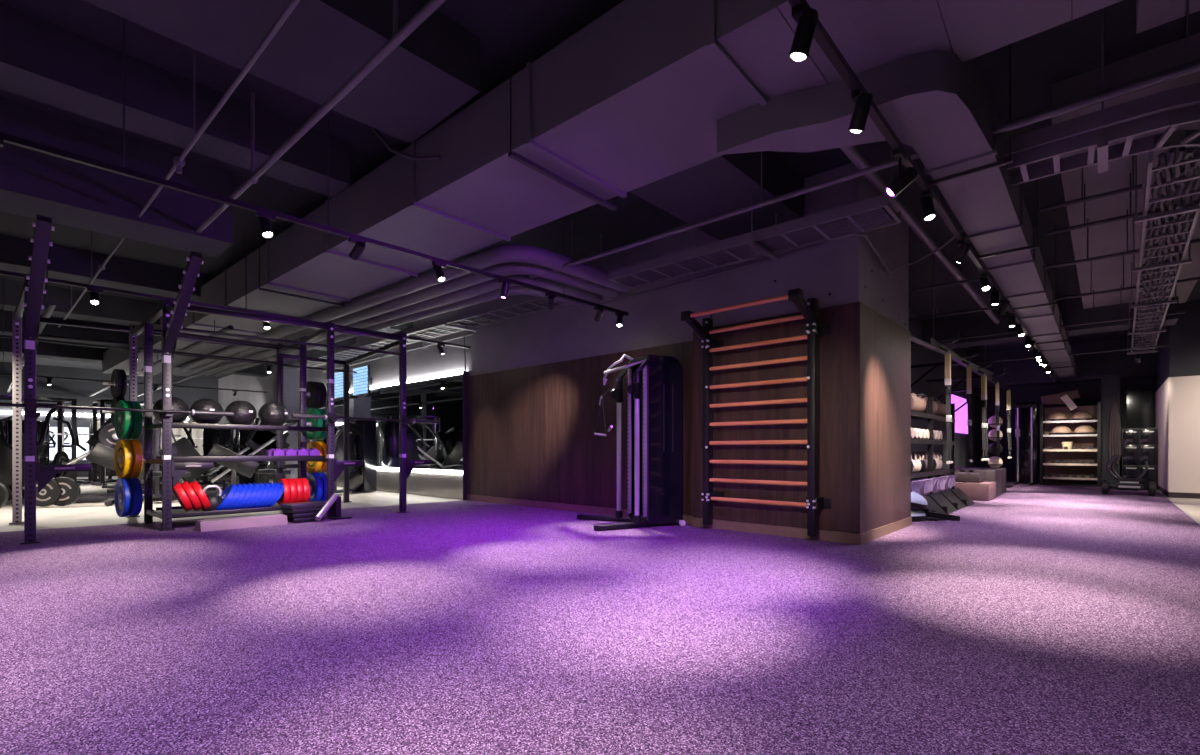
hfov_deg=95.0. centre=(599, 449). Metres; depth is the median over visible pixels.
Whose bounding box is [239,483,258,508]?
bumper plate
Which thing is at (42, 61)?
ceiling beam
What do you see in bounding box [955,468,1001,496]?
box
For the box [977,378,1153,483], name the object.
wall
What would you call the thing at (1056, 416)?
dome
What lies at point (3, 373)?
track
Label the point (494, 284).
insulated pipe
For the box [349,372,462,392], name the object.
light strip
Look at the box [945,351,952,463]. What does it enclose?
trainer
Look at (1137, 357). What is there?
track spotlight
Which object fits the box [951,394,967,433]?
window
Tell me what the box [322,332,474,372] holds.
conduit pipe
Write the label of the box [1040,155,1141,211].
pipe
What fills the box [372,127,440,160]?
cable
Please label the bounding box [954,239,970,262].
track spotlight
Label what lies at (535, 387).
wall
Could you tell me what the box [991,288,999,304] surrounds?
track spotlight
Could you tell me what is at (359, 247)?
track spotlight
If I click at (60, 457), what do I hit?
weight plate
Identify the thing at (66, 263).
ceiling beam
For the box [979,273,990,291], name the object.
track spotlight
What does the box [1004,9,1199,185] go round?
cable tray
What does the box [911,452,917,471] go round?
kettlebell
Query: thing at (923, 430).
dumbbell
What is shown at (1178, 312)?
pipe
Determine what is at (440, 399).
mirror
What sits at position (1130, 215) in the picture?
pipe
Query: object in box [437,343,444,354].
track spotlight
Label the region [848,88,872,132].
track spotlight
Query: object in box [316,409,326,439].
bumper plate
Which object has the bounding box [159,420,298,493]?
machine
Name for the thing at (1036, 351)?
track spotlight
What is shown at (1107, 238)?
ceiling slab
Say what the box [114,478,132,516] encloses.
bumper plate
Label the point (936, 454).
kettlebell
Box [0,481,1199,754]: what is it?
floor
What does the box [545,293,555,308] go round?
track spotlight
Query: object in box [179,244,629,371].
insulated pipe
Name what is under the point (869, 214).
cable tray
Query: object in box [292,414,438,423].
barbell
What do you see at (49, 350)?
ceiling beam
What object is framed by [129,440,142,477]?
bumper plate
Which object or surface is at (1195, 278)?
pipe
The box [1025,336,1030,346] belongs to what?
track spotlight
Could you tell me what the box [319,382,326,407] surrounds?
weight plate
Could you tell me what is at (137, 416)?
bumper plate
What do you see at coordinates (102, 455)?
weight bench
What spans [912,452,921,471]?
kettlebell
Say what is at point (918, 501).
dome
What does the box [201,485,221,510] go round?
kettlebell
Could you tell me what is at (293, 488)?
bumper plate
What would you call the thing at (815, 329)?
wall bars
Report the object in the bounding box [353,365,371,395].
screen
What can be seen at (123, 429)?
bumper plate
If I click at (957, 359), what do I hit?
rig
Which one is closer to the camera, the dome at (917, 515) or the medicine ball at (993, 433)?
the dome at (917, 515)
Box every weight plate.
[0,482,8,507]
[36,479,61,506]
[53,451,68,475]
[53,477,80,505]
[98,423,128,449]
[110,369,121,397]
[110,397,119,425]
[119,369,126,397]
[307,381,317,407]
[312,381,320,407]
[316,382,323,407]
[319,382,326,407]
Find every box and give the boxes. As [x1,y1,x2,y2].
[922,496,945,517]
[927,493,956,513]
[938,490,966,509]
[947,472,984,482]
[949,467,1005,493]
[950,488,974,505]
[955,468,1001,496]
[955,481,995,500]
[1041,390,1079,409]
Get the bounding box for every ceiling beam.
[0,3,349,196]
[0,98,232,257]
[0,234,412,332]
[0,278,355,350]
[0,310,308,361]
[0,337,268,376]
[84,0,479,143]
[629,151,803,239]
[922,296,1178,350]
[972,337,1155,387]
[1136,0,1199,33]
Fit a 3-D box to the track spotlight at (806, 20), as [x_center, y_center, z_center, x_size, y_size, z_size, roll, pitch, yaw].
[0.791,-1.612,2.141,0.105,0.166,0.120,0,0,5]
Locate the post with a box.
[315,494,351,520]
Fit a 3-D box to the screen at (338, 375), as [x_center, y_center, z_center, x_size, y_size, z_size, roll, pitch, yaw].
[-5.967,-1.510,12.817,0.750,0.620,0.232,0,0,43]
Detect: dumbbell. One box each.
[266,448,283,455]
[282,448,296,455]
[294,448,308,455]
[305,448,319,454]
[911,428,913,438]
[913,428,917,438]
[917,429,921,438]
[921,429,925,439]
[925,429,929,439]
[936,431,939,439]
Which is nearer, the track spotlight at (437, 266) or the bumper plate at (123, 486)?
the track spotlight at (437, 266)
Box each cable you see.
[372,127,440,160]
[891,229,963,270]
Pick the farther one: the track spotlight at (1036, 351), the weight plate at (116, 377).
the track spotlight at (1036, 351)
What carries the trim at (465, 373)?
attached to the wall at (535, 387)
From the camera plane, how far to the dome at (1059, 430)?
13.46 m
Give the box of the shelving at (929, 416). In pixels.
[911,397,954,494]
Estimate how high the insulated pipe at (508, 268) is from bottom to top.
0.859 m
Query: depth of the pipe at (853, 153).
4.97 m
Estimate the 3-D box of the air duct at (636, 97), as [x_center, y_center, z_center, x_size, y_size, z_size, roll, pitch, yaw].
[-3.739,-2.300,7.007,23.000,0.760,1.081,0,0,41]
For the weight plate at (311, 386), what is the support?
on the rig at (29, 306)
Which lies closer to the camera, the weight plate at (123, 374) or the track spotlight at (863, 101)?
the track spotlight at (863, 101)
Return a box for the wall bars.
[681,288,830,535]
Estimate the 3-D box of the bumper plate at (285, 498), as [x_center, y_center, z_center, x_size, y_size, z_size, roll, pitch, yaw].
[-4.005,0.538,6.957,0.070,0.350,0.350,0,0,-45]
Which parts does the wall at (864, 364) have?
cladding panel, skirting, cladding panel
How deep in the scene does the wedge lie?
6.78 m
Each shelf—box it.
[156,455,324,461]
[156,501,282,517]
[172,423,321,430]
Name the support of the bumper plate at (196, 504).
on the rig at (29, 306)
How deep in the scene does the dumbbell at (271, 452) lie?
6.78 m
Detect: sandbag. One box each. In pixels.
[911,393,926,411]
[923,397,937,414]
[934,400,945,416]
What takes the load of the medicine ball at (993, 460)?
on the tower at (1007, 486)
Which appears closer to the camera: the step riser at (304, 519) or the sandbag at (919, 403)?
the step riser at (304, 519)
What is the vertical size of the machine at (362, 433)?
1.648 m
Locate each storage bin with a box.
[911,478,934,495]
[911,480,921,493]
[920,476,946,493]
[933,474,956,490]
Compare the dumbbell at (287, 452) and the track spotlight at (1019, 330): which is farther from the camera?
the track spotlight at (1019, 330)
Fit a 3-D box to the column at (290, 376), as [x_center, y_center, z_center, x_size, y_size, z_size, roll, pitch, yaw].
[-7.429,-0.900,13.039,0.440,3.560,0.440,0,0,43]
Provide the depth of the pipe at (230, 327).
9.39 m
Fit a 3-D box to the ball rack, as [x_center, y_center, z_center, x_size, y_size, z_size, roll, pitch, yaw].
[11.523,-0.130,13.485,1.120,2.000,0.510,0,0,43]
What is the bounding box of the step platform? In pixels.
[195,514,287,531]
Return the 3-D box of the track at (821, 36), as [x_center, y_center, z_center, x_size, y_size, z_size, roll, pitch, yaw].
[3.462,-2.188,5.038,0.036,0.985,24.100,0,0,43]
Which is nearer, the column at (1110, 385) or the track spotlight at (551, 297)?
the track spotlight at (551, 297)
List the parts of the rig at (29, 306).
label plate, label plate, foot plate, flying arm, spotter arm, label plate, label plate, label plate, flying arm, spotter arm, spotter arm, spotter arm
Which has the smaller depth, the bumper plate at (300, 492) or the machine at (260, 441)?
the bumper plate at (300, 492)
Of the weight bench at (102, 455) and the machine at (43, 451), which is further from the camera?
the machine at (43, 451)
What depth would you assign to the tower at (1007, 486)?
12.93 m
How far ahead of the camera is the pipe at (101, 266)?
6.56 m
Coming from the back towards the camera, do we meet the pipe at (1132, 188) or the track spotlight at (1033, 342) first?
the track spotlight at (1033, 342)
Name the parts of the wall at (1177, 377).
skirting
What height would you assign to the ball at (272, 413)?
0.316 m
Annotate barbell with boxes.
[0,403,233,415]
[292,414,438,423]
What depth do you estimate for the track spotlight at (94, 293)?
5.67 m
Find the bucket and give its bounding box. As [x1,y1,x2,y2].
[1061,442,1072,448]
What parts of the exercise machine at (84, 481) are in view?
lever arm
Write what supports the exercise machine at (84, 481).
on the floor at (79, 513)
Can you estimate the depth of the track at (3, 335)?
8.85 m
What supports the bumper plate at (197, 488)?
on the rig at (29, 306)
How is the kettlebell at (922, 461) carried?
on the shelving at (929, 416)
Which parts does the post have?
plate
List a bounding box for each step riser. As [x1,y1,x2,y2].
[281,501,326,508]
[282,506,322,513]
[284,511,325,517]
[287,516,323,522]
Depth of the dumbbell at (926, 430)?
7.73 m
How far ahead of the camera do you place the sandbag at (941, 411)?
8.48 m
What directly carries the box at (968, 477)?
on the box at (986, 490)
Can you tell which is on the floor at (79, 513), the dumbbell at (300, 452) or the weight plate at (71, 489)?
the weight plate at (71, 489)
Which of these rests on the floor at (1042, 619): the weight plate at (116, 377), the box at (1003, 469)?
the box at (1003, 469)
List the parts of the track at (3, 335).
hanger rod, rail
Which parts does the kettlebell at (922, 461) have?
handle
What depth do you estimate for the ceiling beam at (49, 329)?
11.35 m
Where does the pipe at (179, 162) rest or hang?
hanging from the ceiling at (1069, 49)
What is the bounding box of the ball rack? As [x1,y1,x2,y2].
[1040,402,1100,486]
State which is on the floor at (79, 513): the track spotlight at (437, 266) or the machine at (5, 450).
the machine at (5, 450)
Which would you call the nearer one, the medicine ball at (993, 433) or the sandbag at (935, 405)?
the sandbag at (935, 405)
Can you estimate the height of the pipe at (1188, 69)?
0.845 m
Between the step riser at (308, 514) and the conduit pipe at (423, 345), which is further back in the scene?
the conduit pipe at (423, 345)
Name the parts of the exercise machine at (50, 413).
lever arm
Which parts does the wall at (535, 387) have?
cladding panel, skirting, cladding panel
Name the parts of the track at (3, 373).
hanger rod, rail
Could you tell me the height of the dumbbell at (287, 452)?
0.144 m
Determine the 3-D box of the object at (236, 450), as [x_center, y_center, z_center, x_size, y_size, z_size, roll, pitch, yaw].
[-10.835,-0.001,16.330,1.500,1.721,1.740,0,0,13]
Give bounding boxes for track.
[0,18,627,315]
[0,230,470,348]
[0,275,356,372]
[0,338,266,392]
[787,0,1060,382]
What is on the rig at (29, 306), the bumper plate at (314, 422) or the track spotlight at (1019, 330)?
the bumper plate at (314, 422)
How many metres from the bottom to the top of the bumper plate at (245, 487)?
0.332 m
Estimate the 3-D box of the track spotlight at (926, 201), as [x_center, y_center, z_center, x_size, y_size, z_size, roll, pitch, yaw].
[2.167,-1.607,3.634,0.098,0.176,0.120,0,0,43]
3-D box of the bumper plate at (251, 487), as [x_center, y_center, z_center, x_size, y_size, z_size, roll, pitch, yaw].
[-4.314,0.570,6.622,0.246,0.332,0.371,0,0,-42]
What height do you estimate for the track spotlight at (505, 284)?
0.166 m
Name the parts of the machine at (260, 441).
backrest, seat, rail, frame, rail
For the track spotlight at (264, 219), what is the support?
hanging from the track at (10, 139)
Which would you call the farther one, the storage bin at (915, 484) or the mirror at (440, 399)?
the mirror at (440, 399)
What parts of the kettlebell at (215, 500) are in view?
handle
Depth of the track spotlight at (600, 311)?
6.47 m
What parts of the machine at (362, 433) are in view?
press arm, frame, backrest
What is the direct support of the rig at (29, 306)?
on the floor at (1042, 619)
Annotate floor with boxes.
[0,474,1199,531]
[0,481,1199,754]
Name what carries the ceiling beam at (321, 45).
attached to the ceiling at (1069, 49)
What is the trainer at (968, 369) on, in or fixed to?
hanging from the rig at (957, 359)
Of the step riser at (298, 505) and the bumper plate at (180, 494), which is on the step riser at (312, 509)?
the step riser at (298, 505)
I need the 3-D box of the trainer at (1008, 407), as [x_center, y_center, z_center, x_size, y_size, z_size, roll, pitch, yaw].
[9.029,-0.583,12.146,0.220,1.550,0.073,0,0,-41]
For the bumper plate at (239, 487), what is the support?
on the rig at (29, 306)
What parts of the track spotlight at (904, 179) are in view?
stem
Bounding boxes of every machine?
[0,394,80,485]
[0,412,75,464]
[0,414,161,504]
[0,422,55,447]
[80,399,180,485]
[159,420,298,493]
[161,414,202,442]
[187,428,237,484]
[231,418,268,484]
[325,411,376,492]
[577,354,685,530]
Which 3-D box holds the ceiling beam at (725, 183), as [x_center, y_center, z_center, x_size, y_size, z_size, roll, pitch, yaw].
[0.987,-2.480,4.980,0.900,0.400,2.060,0,0,43]
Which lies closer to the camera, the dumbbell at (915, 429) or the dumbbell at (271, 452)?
the dumbbell at (271, 452)
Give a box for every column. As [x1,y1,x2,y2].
[273,353,298,482]
[1101,375,1119,486]
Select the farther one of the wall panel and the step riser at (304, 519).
the wall panel
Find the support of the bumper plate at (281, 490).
on the rig at (29, 306)
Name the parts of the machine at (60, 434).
guide rod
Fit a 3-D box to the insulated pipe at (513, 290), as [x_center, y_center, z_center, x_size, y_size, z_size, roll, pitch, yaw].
[-5.042,-2.234,9.780,11.316,0.884,1.029,0,0,36]
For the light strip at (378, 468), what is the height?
0.060 m
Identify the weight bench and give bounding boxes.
[85,443,190,504]
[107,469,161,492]
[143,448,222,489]
[207,444,291,484]
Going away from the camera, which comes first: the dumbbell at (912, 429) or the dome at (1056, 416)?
the dumbbell at (912, 429)
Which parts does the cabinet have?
door, door, door, door, door, door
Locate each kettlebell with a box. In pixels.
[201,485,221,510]
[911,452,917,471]
[912,451,925,471]
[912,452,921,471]
[916,452,927,470]
[924,451,936,469]
[927,452,938,469]
[935,452,942,468]
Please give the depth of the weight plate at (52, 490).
8.44 m
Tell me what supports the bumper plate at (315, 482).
on the rig at (29, 306)
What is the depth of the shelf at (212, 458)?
6.49 m
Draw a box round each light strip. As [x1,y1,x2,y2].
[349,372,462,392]
[377,467,462,474]
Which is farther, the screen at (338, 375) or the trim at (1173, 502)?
the screen at (338, 375)
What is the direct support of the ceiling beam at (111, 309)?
attached to the ceiling at (1069, 49)
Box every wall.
[0,362,217,476]
[218,224,694,523]
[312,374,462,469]
[597,162,911,544]
[909,308,976,468]
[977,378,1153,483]
[1154,300,1199,498]
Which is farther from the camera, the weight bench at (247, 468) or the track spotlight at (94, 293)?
the weight bench at (247, 468)
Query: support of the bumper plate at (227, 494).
on the rig at (29, 306)
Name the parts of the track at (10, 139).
hanger rod, rail, hanger rod, hanger rod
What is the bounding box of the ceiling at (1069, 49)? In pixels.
[0,0,1199,378]
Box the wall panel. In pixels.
[307,470,462,499]
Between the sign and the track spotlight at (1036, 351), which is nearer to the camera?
the track spotlight at (1036, 351)
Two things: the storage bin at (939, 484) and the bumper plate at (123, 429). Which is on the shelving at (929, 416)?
the storage bin at (939, 484)
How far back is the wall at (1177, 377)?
9.98 m
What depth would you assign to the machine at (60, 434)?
13.31 m
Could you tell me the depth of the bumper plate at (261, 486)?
6.59 m
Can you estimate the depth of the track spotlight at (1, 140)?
2.98 m
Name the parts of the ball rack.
post, post, post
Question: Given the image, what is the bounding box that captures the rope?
[1109,397,1121,467]
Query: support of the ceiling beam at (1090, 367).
attached to the ceiling at (1069, 49)
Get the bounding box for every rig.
[9,214,430,543]
[911,331,1015,411]
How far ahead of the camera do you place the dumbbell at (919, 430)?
7.40 m
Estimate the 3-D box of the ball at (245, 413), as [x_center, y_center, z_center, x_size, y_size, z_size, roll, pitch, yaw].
[-4.327,-0.440,6.629,0.328,0.316,0.326,0,0,27]
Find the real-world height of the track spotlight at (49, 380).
0.166 m
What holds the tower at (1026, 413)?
on the floor at (1042, 619)
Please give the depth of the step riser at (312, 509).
6.60 m
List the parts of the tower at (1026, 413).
guide post, guide post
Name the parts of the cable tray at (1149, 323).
rail, rail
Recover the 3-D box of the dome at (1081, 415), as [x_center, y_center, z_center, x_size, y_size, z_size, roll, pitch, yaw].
[11.688,-0.825,13.326,0.470,0.240,0.470,0,0,43]
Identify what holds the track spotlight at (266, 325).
hanging from the track at (2, 272)
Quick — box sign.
[50,427,88,459]
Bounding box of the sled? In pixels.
[1102,454,1155,495]
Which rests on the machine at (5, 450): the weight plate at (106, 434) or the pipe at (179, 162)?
the weight plate at (106, 434)
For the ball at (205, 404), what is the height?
0.316 m
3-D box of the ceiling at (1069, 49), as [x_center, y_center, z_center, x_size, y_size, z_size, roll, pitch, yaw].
[-2.776,-2.805,11.741,30.000,0.250,27.500,0,0,43]
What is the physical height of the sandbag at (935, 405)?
0.290 m
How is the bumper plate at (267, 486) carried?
on the rig at (29, 306)
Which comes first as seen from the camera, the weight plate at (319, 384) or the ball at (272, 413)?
the ball at (272, 413)
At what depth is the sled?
10.55 m
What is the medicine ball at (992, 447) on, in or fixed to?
on the tower at (1007, 486)
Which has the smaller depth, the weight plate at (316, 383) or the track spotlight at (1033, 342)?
the weight plate at (316, 383)
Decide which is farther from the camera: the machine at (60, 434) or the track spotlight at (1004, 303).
the machine at (60, 434)
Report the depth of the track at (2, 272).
6.45 m
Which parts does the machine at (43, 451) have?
press arm, backrest, press arm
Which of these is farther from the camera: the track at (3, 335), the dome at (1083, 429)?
the dome at (1083, 429)
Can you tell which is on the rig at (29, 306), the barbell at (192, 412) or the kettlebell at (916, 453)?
the barbell at (192, 412)
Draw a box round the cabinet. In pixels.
[1122,428,1157,489]
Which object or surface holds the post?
on the floor at (1042, 619)
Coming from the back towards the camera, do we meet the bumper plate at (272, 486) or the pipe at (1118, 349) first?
the pipe at (1118, 349)
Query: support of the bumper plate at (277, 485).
on the rig at (29, 306)
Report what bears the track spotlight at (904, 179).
hanging from the track at (821, 36)
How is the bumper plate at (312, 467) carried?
on the rig at (29, 306)
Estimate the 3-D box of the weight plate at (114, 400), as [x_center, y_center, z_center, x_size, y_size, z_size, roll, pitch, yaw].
[-6.217,-0.490,7.065,0.380,0.380,0.035,0,0,37]
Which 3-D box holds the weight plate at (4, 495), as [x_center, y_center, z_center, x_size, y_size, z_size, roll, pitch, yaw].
[-8.630,0.644,7.753,0.450,0.450,0.060,0,0,-12]
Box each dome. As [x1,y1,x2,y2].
[911,491,927,509]
[911,508,926,521]
[1046,412,1069,420]
[1049,426,1072,434]
[1070,411,1094,419]
[1073,425,1096,433]
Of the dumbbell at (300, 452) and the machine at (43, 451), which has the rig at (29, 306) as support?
the dumbbell at (300, 452)
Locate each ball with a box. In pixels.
[153,397,189,422]
[190,398,223,423]
[225,400,256,424]
[258,402,287,425]
[988,416,1002,427]
[988,429,1002,440]
[988,443,1002,454]
[988,456,1002,467]
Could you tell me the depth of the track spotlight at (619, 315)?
6.75 m
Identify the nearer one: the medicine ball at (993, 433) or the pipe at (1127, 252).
the pipe at (1127, 252)
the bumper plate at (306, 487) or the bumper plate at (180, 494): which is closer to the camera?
the bumper plate at (180, 494)
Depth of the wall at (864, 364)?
5.57 m
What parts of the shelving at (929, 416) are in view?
post, shelf, shelf, shelf, post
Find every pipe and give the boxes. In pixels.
[7,263,56,391]
[58,231,124,326]
[89,274,232,396]
[137,336,306,396]
[138,0,299,217]
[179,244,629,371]
[191,262,617,373]
[196,0,445,232]
[204,275,602,374]
[213,257,585,376]
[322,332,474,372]
[414,62,1199,313]
[840,145,999,323]
[909,210,1199,292]
[909,256,1199,320]
[911,254,993,374]
[936,286,1184,341]
[951,331,1168,365]
[1006,0,1199,131]
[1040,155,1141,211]
[1047,173,1195,234]
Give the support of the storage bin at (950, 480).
on the shelving at (929, 416)
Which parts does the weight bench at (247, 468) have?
backrest, frame, seat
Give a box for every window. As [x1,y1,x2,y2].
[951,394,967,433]
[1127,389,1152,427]
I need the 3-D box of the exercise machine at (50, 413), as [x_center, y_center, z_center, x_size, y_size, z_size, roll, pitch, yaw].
[-10.404,-0.001,9.905,1.500,1.721,1.740,0,0,-22]
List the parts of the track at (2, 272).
rail, hanger rod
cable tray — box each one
[283,194,900,369]
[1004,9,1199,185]
[1127,146,1199,354]
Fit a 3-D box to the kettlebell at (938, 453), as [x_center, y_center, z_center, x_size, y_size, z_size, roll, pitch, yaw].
[5.269,0.168,8.635,0.190,0.271,0.190,0,0,-41]
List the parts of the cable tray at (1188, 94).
rail, rail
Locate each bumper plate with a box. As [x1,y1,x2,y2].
[114,400,132,438]
[114,440,132,477]
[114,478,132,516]
[128,401,142,438]
[128,478,142,515]
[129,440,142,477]
[172,482,192,511]
[180,481,201,510]
[189,481,210,509]
[216,484,236,509]
[222,484,242,509]
[228,484,248,509]
[234,483,253,508]
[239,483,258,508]
[246,483,264,507]
[251,483,269,507]
[256,482,274,507]
[262,482,280,506]
[267,482,283,506]
[278,479,289,505]
[287,478,296,502]
[293,478,303,502]
[300,478,309,501]
[307,408,322,439]
[307,442,322,472]
[307,473,322,500]
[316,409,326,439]
[317,442,326,472]
[317,473,326,501]
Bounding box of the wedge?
[926,511,959,520]
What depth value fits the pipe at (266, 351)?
11.32 m
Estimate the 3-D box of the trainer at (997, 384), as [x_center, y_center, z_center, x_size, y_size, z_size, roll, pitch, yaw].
[7.877,-0.583,10.897,0.073,1.550,0.220,0,0,32]
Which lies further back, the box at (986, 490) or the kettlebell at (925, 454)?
the box at (986, 490)
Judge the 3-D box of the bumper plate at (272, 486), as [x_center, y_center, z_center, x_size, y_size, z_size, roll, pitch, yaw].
[-4.156,0.570,6.792,0.246,0.332,0.371,0,0,-42]
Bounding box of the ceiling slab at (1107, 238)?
[1051,32,1199,308]
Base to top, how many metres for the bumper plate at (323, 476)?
0.450 m
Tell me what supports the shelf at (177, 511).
attached to the rig at (29, 306)
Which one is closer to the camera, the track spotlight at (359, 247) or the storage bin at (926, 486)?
the track spotlight at (359, 247)
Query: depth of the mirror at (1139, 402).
13.49 m
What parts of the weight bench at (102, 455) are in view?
backrest, frame, seat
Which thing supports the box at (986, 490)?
on the floor at (1042, 619)
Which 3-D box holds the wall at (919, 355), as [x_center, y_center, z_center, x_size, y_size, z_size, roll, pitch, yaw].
[6.733,-0.900,11.543,0.250,3.560,11.900,0,0,43]
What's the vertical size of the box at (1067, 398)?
0.506 m
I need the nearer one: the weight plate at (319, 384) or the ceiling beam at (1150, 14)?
the ceiling beam at (1150, 14)
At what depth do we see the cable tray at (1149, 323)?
4.92 m
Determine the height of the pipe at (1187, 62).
0.773 m
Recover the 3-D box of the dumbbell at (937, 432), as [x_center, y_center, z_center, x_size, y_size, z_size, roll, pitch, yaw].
[4.929,-0.215,8.296,0.130,0.150,0.310,0,0,-44]
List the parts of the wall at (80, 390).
pale panel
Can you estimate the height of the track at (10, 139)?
0.995 m
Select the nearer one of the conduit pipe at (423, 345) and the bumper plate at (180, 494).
the bumper plate at (180, 494)
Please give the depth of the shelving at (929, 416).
7.77 m
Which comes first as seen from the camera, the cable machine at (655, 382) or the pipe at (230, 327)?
the cable machine at (655, 382)
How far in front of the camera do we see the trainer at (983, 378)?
9.70 m
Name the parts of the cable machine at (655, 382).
stirrup handle, guide post, arm, selector rail, guide post, frame, arm, selector rail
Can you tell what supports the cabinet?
on the floor at (1042, 619)
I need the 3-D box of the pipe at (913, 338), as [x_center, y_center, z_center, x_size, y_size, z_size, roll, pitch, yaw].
[5.758,-1.988,8.782,0.057,1.376,6.482,0,0,43]
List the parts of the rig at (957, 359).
wall arm, wall arm, wall arm, rail, wall arm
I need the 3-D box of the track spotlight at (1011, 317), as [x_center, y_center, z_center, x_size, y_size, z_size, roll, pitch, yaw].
[5.122,-1.611,6.839,0.075,0.167,0.120,0,0,43]
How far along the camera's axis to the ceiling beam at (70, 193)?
4.67 m
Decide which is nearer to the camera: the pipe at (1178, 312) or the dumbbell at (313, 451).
the dumbbell at (313, 451)
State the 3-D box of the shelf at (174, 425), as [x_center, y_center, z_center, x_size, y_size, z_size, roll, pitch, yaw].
[-4.266,-0.275,6.695,0.310,0.050,1.580,0,0,43]
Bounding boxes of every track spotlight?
[0,138,3,147]
[46,378,52,384]
[87,287,102,304]
[255,211,275,237]
[263,322,270,329]
[265,364,271,372]
[348,237,364,260]
[432,261,445,281]
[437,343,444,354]
[499,279,510,297]
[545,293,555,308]
[594,306,603,321]
[615,312,623,326]
[788,3,818,61]
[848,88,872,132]
[885,148,917,197]
[920,190,935,220]
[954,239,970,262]
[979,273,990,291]
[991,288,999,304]
[997,300,1009,314]
[1008,313,1015,326]
[1015,324,1024,336]
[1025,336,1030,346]
[1026,340,1035,350]
[1033,349,1040,358]
[1135,354,1140,362]
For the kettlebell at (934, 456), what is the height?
0.285 m
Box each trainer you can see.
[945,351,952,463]
[966,364,972,461]
[981,373,988,460]
[995,382,999,459]
[1006,389,1011,458]
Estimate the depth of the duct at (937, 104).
3.21 m
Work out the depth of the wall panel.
10.52 m
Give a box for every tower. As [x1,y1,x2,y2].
[988,413,1012,487]
[1013,402,1038,485]
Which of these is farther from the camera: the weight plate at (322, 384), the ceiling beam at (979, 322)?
the ceiling beam at (979, 322)
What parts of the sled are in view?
handle, handle, handle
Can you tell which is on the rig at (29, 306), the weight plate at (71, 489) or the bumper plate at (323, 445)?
the bumper plate at (323, 445)
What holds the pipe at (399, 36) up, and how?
hanging from the ceiling at (1069, 49)
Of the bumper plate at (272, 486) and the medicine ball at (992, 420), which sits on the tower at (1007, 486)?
the medicine ball at (992, 420)
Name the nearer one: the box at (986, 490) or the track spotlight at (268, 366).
the box at (986, 490)
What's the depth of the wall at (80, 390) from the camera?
18.07 m
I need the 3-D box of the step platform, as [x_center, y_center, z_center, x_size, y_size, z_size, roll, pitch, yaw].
[-4.046,0.817,6.233,0.280,0.106,0.840,0,0,43]
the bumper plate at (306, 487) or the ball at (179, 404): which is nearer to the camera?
the ball at (179, 404)
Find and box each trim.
[463,371,468,499]
[1166,497,1199,524]
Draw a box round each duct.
[102,0,1122,375]
[717,44,1076,378]
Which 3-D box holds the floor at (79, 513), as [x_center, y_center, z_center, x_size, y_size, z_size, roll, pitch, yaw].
[-2.776,0.995,11.741,30.000,0.250,27.500,0,0,43]
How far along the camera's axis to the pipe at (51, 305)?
7.06 m
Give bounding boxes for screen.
[335,372,349,398]
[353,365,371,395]
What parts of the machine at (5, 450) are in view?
backrest, rail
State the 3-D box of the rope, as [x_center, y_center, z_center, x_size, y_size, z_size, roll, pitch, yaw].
[12.001,-0.406,12.794,0.244,1.653,0.125,0,0,43]
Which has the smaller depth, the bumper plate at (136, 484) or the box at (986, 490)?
the bumper plate at (136, 484)
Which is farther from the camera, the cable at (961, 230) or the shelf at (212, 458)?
the shelf at (212, 458)

